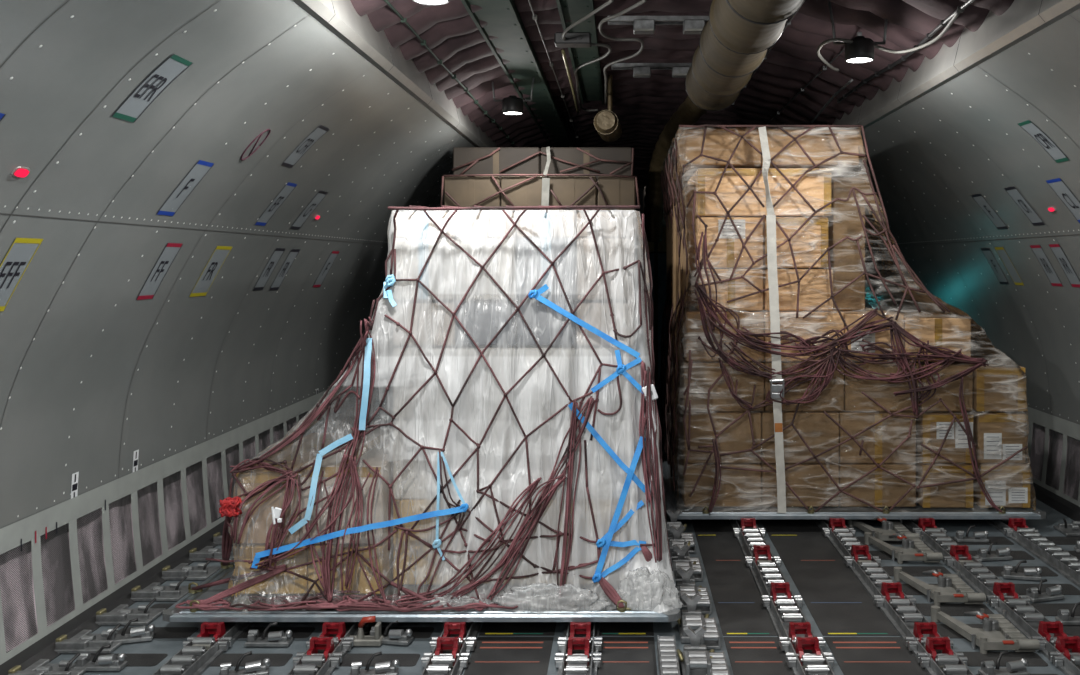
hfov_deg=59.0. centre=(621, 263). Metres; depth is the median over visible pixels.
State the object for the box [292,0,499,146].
trim
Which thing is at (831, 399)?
carton
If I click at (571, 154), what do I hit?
carton
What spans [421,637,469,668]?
lock
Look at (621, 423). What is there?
carton
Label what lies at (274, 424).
air vent
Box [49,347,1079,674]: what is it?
floor
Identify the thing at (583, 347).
carton
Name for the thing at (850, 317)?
carton
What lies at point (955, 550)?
lock
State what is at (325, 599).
net
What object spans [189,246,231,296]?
placard
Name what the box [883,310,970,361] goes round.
carton
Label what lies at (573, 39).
block
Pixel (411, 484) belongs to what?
carton
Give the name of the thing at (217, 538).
guide
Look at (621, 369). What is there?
strap
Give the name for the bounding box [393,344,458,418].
carton
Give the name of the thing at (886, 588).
lock
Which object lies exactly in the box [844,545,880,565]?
lock
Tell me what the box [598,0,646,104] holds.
cable
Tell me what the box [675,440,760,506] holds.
carton
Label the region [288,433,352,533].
strap
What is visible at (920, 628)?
lock
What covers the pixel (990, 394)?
carton
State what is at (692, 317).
carton
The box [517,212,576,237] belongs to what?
carton
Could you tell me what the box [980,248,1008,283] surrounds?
placard
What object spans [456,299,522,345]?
carton
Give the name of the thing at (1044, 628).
lock
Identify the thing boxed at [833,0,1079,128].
trim
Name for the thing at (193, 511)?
air vent
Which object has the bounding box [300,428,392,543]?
carton
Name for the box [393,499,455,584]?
carton
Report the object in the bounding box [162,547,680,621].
pallet
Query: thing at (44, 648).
baseboard
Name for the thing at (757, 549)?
lock
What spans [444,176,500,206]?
carton
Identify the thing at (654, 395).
tag
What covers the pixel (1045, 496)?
baseboard
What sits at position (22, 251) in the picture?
placard
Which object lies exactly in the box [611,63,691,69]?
rail
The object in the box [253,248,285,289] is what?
placard
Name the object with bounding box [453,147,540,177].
carton
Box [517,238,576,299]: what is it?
carton
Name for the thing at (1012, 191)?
placard
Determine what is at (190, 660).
track
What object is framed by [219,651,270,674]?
flip latch
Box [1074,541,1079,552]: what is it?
flip latch
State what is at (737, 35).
air duct
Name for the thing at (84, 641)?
guide
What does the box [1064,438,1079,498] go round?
air vent
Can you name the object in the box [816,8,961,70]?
cable
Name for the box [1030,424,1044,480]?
air vent
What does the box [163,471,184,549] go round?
air vent
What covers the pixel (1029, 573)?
flip latch
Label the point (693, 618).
guide
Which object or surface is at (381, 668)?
flip latch
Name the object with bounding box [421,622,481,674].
track
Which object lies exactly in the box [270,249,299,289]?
placard
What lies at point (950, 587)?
frame
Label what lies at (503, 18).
ceiling beam
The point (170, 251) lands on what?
placard
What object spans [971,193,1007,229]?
placard
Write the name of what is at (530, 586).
film
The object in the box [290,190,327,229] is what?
placard
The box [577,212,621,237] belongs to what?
carton
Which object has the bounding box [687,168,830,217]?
carton
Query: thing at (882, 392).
carton
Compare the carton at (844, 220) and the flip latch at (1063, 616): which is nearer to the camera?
the flip latch at (1063, 616)
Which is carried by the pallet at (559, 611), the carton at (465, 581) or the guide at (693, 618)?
the carton at (465, 581)
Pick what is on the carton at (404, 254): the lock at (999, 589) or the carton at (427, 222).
the carton at (427, 222)
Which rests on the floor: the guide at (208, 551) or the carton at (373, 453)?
the guide at (208, 551)
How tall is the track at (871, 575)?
0.076 m
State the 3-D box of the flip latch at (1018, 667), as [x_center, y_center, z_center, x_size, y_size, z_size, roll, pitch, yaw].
[1.624,1.697,4.028,0.208,0.096,0.075,0,0,-9]
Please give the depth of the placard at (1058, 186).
5.62 m
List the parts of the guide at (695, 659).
plate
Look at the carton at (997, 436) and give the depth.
6.34 m
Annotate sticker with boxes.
[71,472,78,498]
[133,450,138,471]
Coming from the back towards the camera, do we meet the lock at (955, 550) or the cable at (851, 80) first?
the cable at (851, 80)
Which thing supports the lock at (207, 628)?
on the track at (190, 660)
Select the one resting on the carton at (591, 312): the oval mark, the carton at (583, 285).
the carton at (583, 285)
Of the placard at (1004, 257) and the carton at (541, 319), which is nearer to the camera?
the carton at (541, 319)
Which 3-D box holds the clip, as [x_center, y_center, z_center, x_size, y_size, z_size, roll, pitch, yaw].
[-1.633,1.188,4.491,0.049,0.081,0.018,0,0,0]
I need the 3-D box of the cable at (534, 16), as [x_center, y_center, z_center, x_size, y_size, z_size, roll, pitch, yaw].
[-0.520,-1.472,7.000,0.030,0.030,8.020,0,0,0]
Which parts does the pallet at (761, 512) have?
edge rail, edge rail, edge rail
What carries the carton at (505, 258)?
on the carton at (482, 319)
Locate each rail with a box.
[608,16,708,24]
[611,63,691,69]
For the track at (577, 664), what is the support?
on the floor
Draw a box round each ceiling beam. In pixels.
[461,0,573,146]
[556,0,603,103]
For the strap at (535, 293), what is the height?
0.362 m
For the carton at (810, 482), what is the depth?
6.34 m
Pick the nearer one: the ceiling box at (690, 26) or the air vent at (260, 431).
the ceiling box at (690, 26)
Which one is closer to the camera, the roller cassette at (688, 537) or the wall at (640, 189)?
the roller cassette at (688, 537)
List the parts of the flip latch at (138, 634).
lever, plate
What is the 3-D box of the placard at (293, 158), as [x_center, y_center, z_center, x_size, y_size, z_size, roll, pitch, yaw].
[-1.806,-0.670,5.428,0.225,0.227,0.171,0,0,0]
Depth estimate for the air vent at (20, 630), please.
4.20 m
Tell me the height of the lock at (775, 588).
0.102 m
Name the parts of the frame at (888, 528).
arm, cam lever, web plate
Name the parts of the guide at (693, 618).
plate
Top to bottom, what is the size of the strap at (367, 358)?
0.444 m
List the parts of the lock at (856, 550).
plate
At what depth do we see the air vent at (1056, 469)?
7.12 m
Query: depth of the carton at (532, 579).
4.80 m
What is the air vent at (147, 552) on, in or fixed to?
in the wall at (93, 374)
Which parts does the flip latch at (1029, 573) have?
lever, plate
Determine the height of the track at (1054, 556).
0.076 m
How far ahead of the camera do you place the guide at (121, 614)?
4.62 m
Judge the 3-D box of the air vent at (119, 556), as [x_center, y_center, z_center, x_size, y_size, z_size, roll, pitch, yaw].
[-2.663,1.460,5.059,0.032,0.419,0.223,0,0,0]
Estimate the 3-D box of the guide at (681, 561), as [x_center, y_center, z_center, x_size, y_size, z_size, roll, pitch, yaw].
[0.335,1.669,5.300,0.168,0.155,0.260,0,0,0]
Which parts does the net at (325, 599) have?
tie down leg, tie down leg, tie down leg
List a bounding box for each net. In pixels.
[175,205,679,612]
[440,147,639,206]
[659,124,1027,513]
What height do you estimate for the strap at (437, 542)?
0.517 m
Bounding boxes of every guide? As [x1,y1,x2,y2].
[8,652,85,674]
[54,623,125,653]
[95,598,165,625]
[130,576,194,600]
[161,557,220,579]
[189,541,236,560]
[213,532,235,544]
[666,509,686,540]
[669,525,690,558]
[672,544,695,582]
[676,567,701,609]
[676,626,714,674]
[677,593,708,642]
[1053,518,1079,535]
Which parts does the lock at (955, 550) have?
plate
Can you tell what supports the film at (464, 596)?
on the pallet at (559, 611)
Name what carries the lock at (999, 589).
in the track at (1023, 616)
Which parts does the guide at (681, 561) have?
plate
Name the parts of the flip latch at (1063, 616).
plate, lever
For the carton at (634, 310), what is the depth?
7.72 m
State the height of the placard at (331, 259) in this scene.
0.286 m
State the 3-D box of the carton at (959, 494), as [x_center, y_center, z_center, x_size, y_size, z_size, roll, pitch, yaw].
[2.169,1.481,6.867,0.340,0.285,1.100,0,0,0]
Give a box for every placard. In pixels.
[0,238,42,310]
[112,54,192,122]
[136,243,182,299]
[157,160,213,215]
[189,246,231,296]
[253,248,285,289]
[255,182,297,225]
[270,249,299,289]
[281,125,329,167]
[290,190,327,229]
[313,251,339,286]
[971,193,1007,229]
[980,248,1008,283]
[994,247,1023,284]
[1004,186,1044,225]
[1018,120,1068,162]
[1029,245,1062,285]
[1046,178,1079,222]
[1049,244,1079,286]
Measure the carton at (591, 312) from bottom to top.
0.214 m
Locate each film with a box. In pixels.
[225,210,679,612]
[417,595,490,608]
[486,583,611,611]
[614,567,683,608]
[660,127,1035,510]
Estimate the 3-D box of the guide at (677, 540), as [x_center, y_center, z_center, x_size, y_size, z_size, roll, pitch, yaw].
[0.335,1.669,5.700,0.168,0.155,0.260,0,0,0]
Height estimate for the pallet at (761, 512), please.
0.036 m
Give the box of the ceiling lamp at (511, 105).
[492,77,534,114]
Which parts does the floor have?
anti slip panel, anti slip panel, anti slip panel, anti slip panel, anti slip panel, anti slip panel, anti slip panel, anti slip panel, anti slip panel, anti slip panel, anti slip panel, anti slip panel, anti slip panel, anti slip panel, anti slip panel, anti slip panel, anti slip panel, anti slip panel, anti slip panel, anti slip panel, anti slip panel, anti slip panel, anti slip panel, anti slip panel, anti slip panel, anti slip panel, anti slip panel, anti slip panel, anti slip panel, anti slip panel, anti slip panel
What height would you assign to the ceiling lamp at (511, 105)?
0.361 m
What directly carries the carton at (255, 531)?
on the carton at (283, 582)
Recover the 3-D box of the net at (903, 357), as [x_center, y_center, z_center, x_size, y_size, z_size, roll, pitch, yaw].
[1.549,0.347,7.631,2.418,2.569,2.951,0,0,0]
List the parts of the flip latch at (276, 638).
plate, lever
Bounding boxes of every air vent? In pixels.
[0,541,36,651]
[40,526,73,625]
[77,509,106,603]
[109,495,135,582]
[137,483,161,564]
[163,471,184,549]
[186,461,205,535]
[207,452,223,521]
[225,444,238,496]
[243,436,254,460]
[259,430,269,451]
[273,423,282,442]
[287,417,295,429]
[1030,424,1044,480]
[1046,429,1062,490]
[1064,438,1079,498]
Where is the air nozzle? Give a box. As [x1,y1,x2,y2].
[594,75,621,141]
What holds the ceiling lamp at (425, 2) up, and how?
attached to the ceiling
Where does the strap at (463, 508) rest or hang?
attached to the net at (325, 599)
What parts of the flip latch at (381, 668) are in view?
lever, plate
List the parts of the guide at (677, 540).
plate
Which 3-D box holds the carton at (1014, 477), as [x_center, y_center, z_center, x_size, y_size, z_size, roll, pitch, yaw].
[2.551,1.481,6.867,0.333,0.285,1.101,0,0,0]
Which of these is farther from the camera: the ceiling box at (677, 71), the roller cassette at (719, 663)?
the ceiling box at (677, 71)
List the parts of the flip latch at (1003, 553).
lever, plate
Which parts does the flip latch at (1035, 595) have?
lever, plate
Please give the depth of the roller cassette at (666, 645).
4.21 m
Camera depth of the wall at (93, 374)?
4.65 m
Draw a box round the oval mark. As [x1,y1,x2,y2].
[241,129,270,160]
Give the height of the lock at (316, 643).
0.102 m
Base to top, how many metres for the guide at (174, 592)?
0.094 m
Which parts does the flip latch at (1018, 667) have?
lever, plate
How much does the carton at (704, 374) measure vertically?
0.326 m
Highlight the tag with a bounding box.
[642,384,657,493]
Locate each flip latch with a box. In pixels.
[74,644,127,670]
[106,618,154,643]
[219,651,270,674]
[245,622,292,646]
[349,651,399,674]
[370,620,412,645]
[954,525,988,542]
[975,542,1011,560]
[978,650,1029,674]
[1001,560,1041,580]
[1026,579,1063,602]
[1055,602,1079,624]
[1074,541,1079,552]
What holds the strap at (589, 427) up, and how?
attached to the net at (325, 599)
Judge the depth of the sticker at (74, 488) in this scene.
4.65 m
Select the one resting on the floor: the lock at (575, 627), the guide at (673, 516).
the guide at (673, 516)
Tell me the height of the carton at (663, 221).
0.519 m
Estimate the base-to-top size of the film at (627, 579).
0.196 m
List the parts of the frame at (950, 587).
cam lever, web plate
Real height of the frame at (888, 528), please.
0.122 m
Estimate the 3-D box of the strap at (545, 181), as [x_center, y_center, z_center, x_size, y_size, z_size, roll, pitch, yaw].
[-0.618,-0.716,7.774,0.068,0.512,0.197,0,0,0]
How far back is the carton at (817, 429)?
6.36 m
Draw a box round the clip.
[271,507,281,523]
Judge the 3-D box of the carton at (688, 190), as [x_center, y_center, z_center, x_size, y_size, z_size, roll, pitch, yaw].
[0.488,-0.132,7.070,0.078,0.847,0.894,0,0,0]
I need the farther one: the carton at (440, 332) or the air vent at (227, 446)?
the air vent at (227, 446)
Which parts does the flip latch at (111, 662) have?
plate, lever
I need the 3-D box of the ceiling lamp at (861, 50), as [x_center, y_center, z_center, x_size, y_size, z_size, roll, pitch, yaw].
[1.350,-1.336,5.400,0.355,0.361,0.164,0,0,0]
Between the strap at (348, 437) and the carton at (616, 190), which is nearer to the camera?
the strap at (348, 437)
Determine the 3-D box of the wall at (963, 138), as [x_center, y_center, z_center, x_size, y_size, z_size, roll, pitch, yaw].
[2.586,0.330,8.400,1.483,2.840,23.200,0,0,0]
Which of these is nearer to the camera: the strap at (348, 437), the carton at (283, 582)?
the strap at (348, 437)
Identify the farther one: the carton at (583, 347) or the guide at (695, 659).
the carton at (583, 347)
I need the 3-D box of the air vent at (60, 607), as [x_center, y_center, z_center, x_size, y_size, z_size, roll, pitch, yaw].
[-2.663,1.460,4.478,0.032,0.419,0.223,0,0,0]
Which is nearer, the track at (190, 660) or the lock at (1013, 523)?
the track at (190, 660)
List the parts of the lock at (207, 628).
plate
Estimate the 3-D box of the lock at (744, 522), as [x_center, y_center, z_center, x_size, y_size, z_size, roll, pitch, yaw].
[0.815,1.691,6.100,0.199,0.102,0.168,0,0,0]
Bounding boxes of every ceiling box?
[633,19,654,33]
[633,66,650,77]
[672,66,689,77]
[683,19,704,33]
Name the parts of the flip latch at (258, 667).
lever, plate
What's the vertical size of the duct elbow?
1.248 m
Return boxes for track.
[152,622,254,674]
[287,622,367,674]
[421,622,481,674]
[557,622,599,674]
[729,519,834,674]
[813,519,973,674]
[898,519,1079,674]
[983,519,1079,587]
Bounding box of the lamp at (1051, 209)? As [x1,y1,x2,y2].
[1048,207,1055,211]
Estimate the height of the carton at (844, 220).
0.956 m
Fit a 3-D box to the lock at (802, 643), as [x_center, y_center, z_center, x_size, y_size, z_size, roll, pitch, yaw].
[0.815,1.691,4.135,0.199,0.102,0.168,0,0,0]
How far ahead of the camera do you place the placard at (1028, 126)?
5.33 m
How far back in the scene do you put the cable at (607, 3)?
5.99 m
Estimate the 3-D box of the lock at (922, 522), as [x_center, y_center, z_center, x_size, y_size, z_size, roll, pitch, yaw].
[1.970,1.691,6.100,0.199,0.102,0.168,0,0,0]
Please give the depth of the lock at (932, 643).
4.15 m
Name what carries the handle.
on the floor
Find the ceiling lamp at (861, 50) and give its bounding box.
[828,1,887,62]
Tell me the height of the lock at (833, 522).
0.102 m
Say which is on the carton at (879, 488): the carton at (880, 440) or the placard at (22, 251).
the carton at (880, 440)
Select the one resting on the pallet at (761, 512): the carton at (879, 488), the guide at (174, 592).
the carton at (879, 488)
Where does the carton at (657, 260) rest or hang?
on the pallet
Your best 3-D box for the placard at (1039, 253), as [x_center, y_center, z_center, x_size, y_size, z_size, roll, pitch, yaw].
[2.898,0.012,6.490,0.159,0.280,0.163,0,0,0]
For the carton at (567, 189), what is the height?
0.416 m
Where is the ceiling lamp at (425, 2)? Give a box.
[413,0,448,4]
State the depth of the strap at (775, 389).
6.28 m
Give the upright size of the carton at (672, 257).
2.425 m
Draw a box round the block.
[554,32,590,47]
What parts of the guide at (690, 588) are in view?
plate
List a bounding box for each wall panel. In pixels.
[0,411,355,650]
[1030,423,1079,500]
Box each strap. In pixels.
[251,503,468,568]
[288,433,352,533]
[359,338,371,429]
[384,274,396,306]
[432,452,465,559]
[528,284,639,357]
[541,147,550,205]
[568,403,644,491]
[591,350,641,392]
[592,436,645,582]
[596,500,645,577]
[758,126,785,512]
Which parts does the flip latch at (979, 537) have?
lever, plate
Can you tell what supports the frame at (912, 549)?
on the floor
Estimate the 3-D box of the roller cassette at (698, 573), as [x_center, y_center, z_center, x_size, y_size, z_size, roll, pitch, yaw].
[0.405,1.714,5.350,0.085,0.065,0.240,0,0,0]
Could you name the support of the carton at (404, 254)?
on the carton at (440, 332)
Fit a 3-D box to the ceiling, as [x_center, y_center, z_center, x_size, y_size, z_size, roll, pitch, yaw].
[0.285,-1.460,8.400,3.240,0.563,23.200,0,0,0]
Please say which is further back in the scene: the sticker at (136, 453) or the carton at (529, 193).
the carton at (529, 193)
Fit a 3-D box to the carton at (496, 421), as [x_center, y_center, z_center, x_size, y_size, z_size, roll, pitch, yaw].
[-0.690,0.990,5.110,0.302,0.401,0.614,0,0,0]
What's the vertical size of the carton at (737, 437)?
0.338 m
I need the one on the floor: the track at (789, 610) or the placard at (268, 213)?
the track at (789, 610)
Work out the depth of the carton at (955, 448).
6.34 m
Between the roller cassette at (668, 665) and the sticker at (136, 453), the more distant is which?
the sticker at (136, 453)
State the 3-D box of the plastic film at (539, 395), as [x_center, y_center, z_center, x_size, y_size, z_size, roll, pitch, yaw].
[-0.821,0.669,5.890,2.213,1.920,2.920,0,0,0]
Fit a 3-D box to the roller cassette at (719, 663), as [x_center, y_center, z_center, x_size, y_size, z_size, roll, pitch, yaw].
[0.405,1.714,4.020,0.085,0.065,0.240,0,0,0]
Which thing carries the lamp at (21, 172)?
attached to the wall at (93, 374)
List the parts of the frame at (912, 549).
cam lever, web plate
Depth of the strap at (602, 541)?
4.54 m
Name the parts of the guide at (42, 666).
plate, lever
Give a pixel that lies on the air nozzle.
(606, 122)
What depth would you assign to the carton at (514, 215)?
4.80 m
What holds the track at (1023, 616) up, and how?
on the floor
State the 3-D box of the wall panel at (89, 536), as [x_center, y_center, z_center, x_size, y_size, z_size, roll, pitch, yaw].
[-2.713,1.463,3.800,0.071,0.486,12.000,0,0,0]
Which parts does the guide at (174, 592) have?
lever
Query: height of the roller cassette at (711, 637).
0.065 m
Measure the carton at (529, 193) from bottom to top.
0.416 m
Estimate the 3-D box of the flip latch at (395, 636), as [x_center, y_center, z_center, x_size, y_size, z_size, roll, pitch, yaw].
[-1.067,1.697,4.387,0.208,0.096,0.075,0,0,11]
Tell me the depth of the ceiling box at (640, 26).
5.76 m
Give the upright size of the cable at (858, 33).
0.030 m
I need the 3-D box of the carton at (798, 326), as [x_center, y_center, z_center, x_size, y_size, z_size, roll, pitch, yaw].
[1.233,0.492,6.950,0.533,0.334,1.094,0,0,0]
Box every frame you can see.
[847,516,918,540]
[864,532,942,563]
[894,567,985,605]
[931,605,1039,653]
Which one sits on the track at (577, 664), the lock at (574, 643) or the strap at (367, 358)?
the lock at (574, 643)
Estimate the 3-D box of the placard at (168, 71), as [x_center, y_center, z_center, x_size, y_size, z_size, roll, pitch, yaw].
[-1.802,-0.673,3.653,0.235,0.236,0.164,0,0,0]
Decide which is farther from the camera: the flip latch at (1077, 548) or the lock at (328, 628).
the flip latch at (1077, 548)
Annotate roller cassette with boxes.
[657,635,676,667]
[659,655,679,674]
[680,532,695,552]
[685,557,702,580]
[696,586,711,614]
[701,617,720,649]
[709,651,729,674]
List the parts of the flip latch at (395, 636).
lever, plate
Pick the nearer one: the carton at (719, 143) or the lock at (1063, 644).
the lock at (1063, 644)
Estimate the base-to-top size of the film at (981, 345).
2.587 m
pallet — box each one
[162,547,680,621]
[662,430,1045,518]
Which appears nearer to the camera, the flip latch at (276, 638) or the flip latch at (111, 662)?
the flip latch at (111, 662)
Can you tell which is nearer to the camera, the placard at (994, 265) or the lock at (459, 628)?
the lock at (459, 628)
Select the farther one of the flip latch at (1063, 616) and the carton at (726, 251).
the carton at (726, 251)
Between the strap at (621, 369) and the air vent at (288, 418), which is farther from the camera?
the air vent at (288, 418)
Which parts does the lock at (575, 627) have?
plate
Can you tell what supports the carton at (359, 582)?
on the pallet at (559, 611)
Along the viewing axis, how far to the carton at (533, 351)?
4.80 m
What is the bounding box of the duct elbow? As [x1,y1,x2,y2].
[644,96,706,241]
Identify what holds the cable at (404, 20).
attached to the ceiling
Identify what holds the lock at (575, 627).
on the track at (577, 664)
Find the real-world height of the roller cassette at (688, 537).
0.065 m
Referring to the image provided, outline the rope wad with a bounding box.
[219,496,242,516]
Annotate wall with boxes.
[0,0,474,664]
[635,187,665,346]
[861,9,1079,506]
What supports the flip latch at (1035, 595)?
on the floor
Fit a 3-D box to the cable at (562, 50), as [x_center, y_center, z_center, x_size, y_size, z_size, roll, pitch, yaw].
[-0.387,-1.370,7.354,0.025,0.063,2.667,0,0,-1]
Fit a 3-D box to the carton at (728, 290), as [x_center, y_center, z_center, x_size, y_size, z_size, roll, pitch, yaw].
[0.741,0.176,6.928,0.434,0.281,0.999,0,0,0]
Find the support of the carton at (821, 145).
on the carton at (815, 188)
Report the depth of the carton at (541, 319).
4.80 m
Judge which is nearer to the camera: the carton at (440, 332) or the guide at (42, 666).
the guide at (42, 666)
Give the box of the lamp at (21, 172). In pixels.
[11,167,29,177]
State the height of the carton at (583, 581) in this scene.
0.430 m
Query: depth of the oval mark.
4.84 m
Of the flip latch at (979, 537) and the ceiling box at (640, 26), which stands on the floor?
the flip latch at (979, 537)
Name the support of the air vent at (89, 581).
in the wall at (93, 374)
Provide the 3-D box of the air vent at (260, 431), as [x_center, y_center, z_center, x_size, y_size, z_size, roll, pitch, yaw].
[-2.663,1.460,7.096,0.032,0.419,0.223,0,0,0]
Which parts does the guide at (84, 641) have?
lever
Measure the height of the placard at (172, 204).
0.255 m
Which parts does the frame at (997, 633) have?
cam lever, web plate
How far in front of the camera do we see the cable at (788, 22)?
6.63 m
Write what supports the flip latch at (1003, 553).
on the floor
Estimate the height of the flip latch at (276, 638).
0.096 m
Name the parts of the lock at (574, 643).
plate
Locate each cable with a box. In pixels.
[384,0,513,143]
[528,0,577,137]
[561,49,578,112]
[562,0,613,110]
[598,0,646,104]
[732,1,804,104]
[767,32,861,123]
[811,79,852,122]
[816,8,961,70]
[837,0,974,102]
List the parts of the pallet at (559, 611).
edge rail, edge rail, edge rail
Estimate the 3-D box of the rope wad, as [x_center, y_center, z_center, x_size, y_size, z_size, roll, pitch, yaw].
[-1.862,1.155,4.523,0.097,0.092,0.073,0,0,0]
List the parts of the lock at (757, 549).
plate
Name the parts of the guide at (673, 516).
plate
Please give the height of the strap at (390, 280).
0.162 m
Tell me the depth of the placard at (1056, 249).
6.21 m
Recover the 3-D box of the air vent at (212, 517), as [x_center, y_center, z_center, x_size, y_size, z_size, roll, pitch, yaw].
[-2.663,1.460,6.223,0.032,0.419,0.223,0,0,0]
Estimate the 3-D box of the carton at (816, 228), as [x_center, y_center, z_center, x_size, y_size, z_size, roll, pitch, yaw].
[1.185,-0.145,6.927,0.427,0.342,1.000,0,0,0]
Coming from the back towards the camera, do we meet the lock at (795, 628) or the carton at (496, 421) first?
the carton at (496, 421)
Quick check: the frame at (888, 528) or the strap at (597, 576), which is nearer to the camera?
the strap at (597, 576)
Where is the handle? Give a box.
[349,616,383,645]
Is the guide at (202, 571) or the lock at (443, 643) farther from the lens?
the guide at (202, 571)
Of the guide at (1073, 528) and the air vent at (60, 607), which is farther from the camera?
the guide at (1073, 528)
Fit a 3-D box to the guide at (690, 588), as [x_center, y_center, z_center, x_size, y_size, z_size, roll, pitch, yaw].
[0.335,1.669,4.900,0.168,0.155,0.260,0,0,0]
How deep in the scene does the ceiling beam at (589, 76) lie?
6.90 m
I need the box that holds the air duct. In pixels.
[685,0,804,110]
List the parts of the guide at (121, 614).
lever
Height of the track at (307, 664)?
0.076 m
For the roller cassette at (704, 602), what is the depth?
4.75 m
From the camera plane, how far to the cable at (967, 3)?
5.71 m
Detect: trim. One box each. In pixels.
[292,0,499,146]
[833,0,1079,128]
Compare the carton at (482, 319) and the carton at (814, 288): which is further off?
the carton at (814, 288)
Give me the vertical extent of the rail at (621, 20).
0.030 m
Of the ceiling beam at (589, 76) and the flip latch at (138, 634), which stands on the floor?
the flip latch at (138, 634)
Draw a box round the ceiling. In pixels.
[350,0,1013,186]
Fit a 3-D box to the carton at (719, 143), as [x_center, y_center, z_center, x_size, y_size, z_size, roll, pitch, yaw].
[0.696,-0.810,7.050,0.532,0.252,0.994,0,0,0]
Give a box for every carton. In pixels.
[236,433,351,543]
[237,544,308,593]
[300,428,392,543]
[308,531,392,593]
[393,212,454,238]
[393,238,455,299]
[393,299,468,345]
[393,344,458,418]
[393,419,426,498]
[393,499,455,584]
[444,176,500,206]
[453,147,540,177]
[456,238,516,299]
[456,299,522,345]
[456,564,516,584]
[457,344,519,418]
[461,212,517,238]
[494,419,500,430]
[501,176,544,209]
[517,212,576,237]
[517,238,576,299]
[517,299,580,345]
[517,342,577,356]
[517,503,572,584]
[541,147,631,204]
[547,176,596,209]
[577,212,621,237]
[577,238,632,299]
[577,300,632,345]
[577,345,632,418]
[580,502,628,584]
[598,176,634,209]
[604,419,622,486]
[633,310,634,373]
[643,186,665,226]
[646,253,665,383]
[666,165,808,463]
[675,350,763,411]
[675,392,760,462]
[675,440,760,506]
[677,128,760,177]
[677,305,763,361]
[679,184,696,305]
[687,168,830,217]
[693,269,762,310]
[695,217,762,267]
[757,128,858,175]
[760,410,838,462]
[760,461,838,506]
[761,310,843,361]
[762,217,827,267]
[762,269,832,310]
[762,360,843,411]
[812,176,864,310]
[836,462,915,506]
[837,410,915,462]
[840,307,903,361]
[844,362,918,411]
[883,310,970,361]
[913,459,972,507]
[916,362,972,411]
[916,410,972,462]
[966,355,1024,411]
[968,410,1025,462]
[969,461,1029,507]
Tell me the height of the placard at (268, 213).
0.254 m
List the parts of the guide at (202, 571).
lever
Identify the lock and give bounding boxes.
[183,622,232,650]
[293,637,342,668]
[306,622,354,651]
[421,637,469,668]
[430,622,475,651]
[555,637,600,668]
[558,622,601,651]
[733,518,764,536]
[745,545,780,566]
[761,582,801,607]
[779,622,824,651]
[785,637,833,668]
[822,518,855,536]
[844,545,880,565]
[873,582,915,607]
[905,622,952,651]
[912,518,945,535]
[917,637,967,668]
[943,545,981,565]
[986,582,1029,607]
[1003,518,1037,536]
[1031,621,1073,650]
[1048,636,1079,667]
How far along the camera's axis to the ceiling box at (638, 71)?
7.12 m
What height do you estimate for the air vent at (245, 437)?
0.419 m
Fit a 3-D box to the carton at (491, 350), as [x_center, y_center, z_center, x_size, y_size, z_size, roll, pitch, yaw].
[-0.690,0.606,5.110,0.302,0.361,0.614,0,0,0]
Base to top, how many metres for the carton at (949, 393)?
0.313 m
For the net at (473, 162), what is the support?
on the carton at (466, 191)
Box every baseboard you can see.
[0,412,394,674]
[1030,482,1079,520]

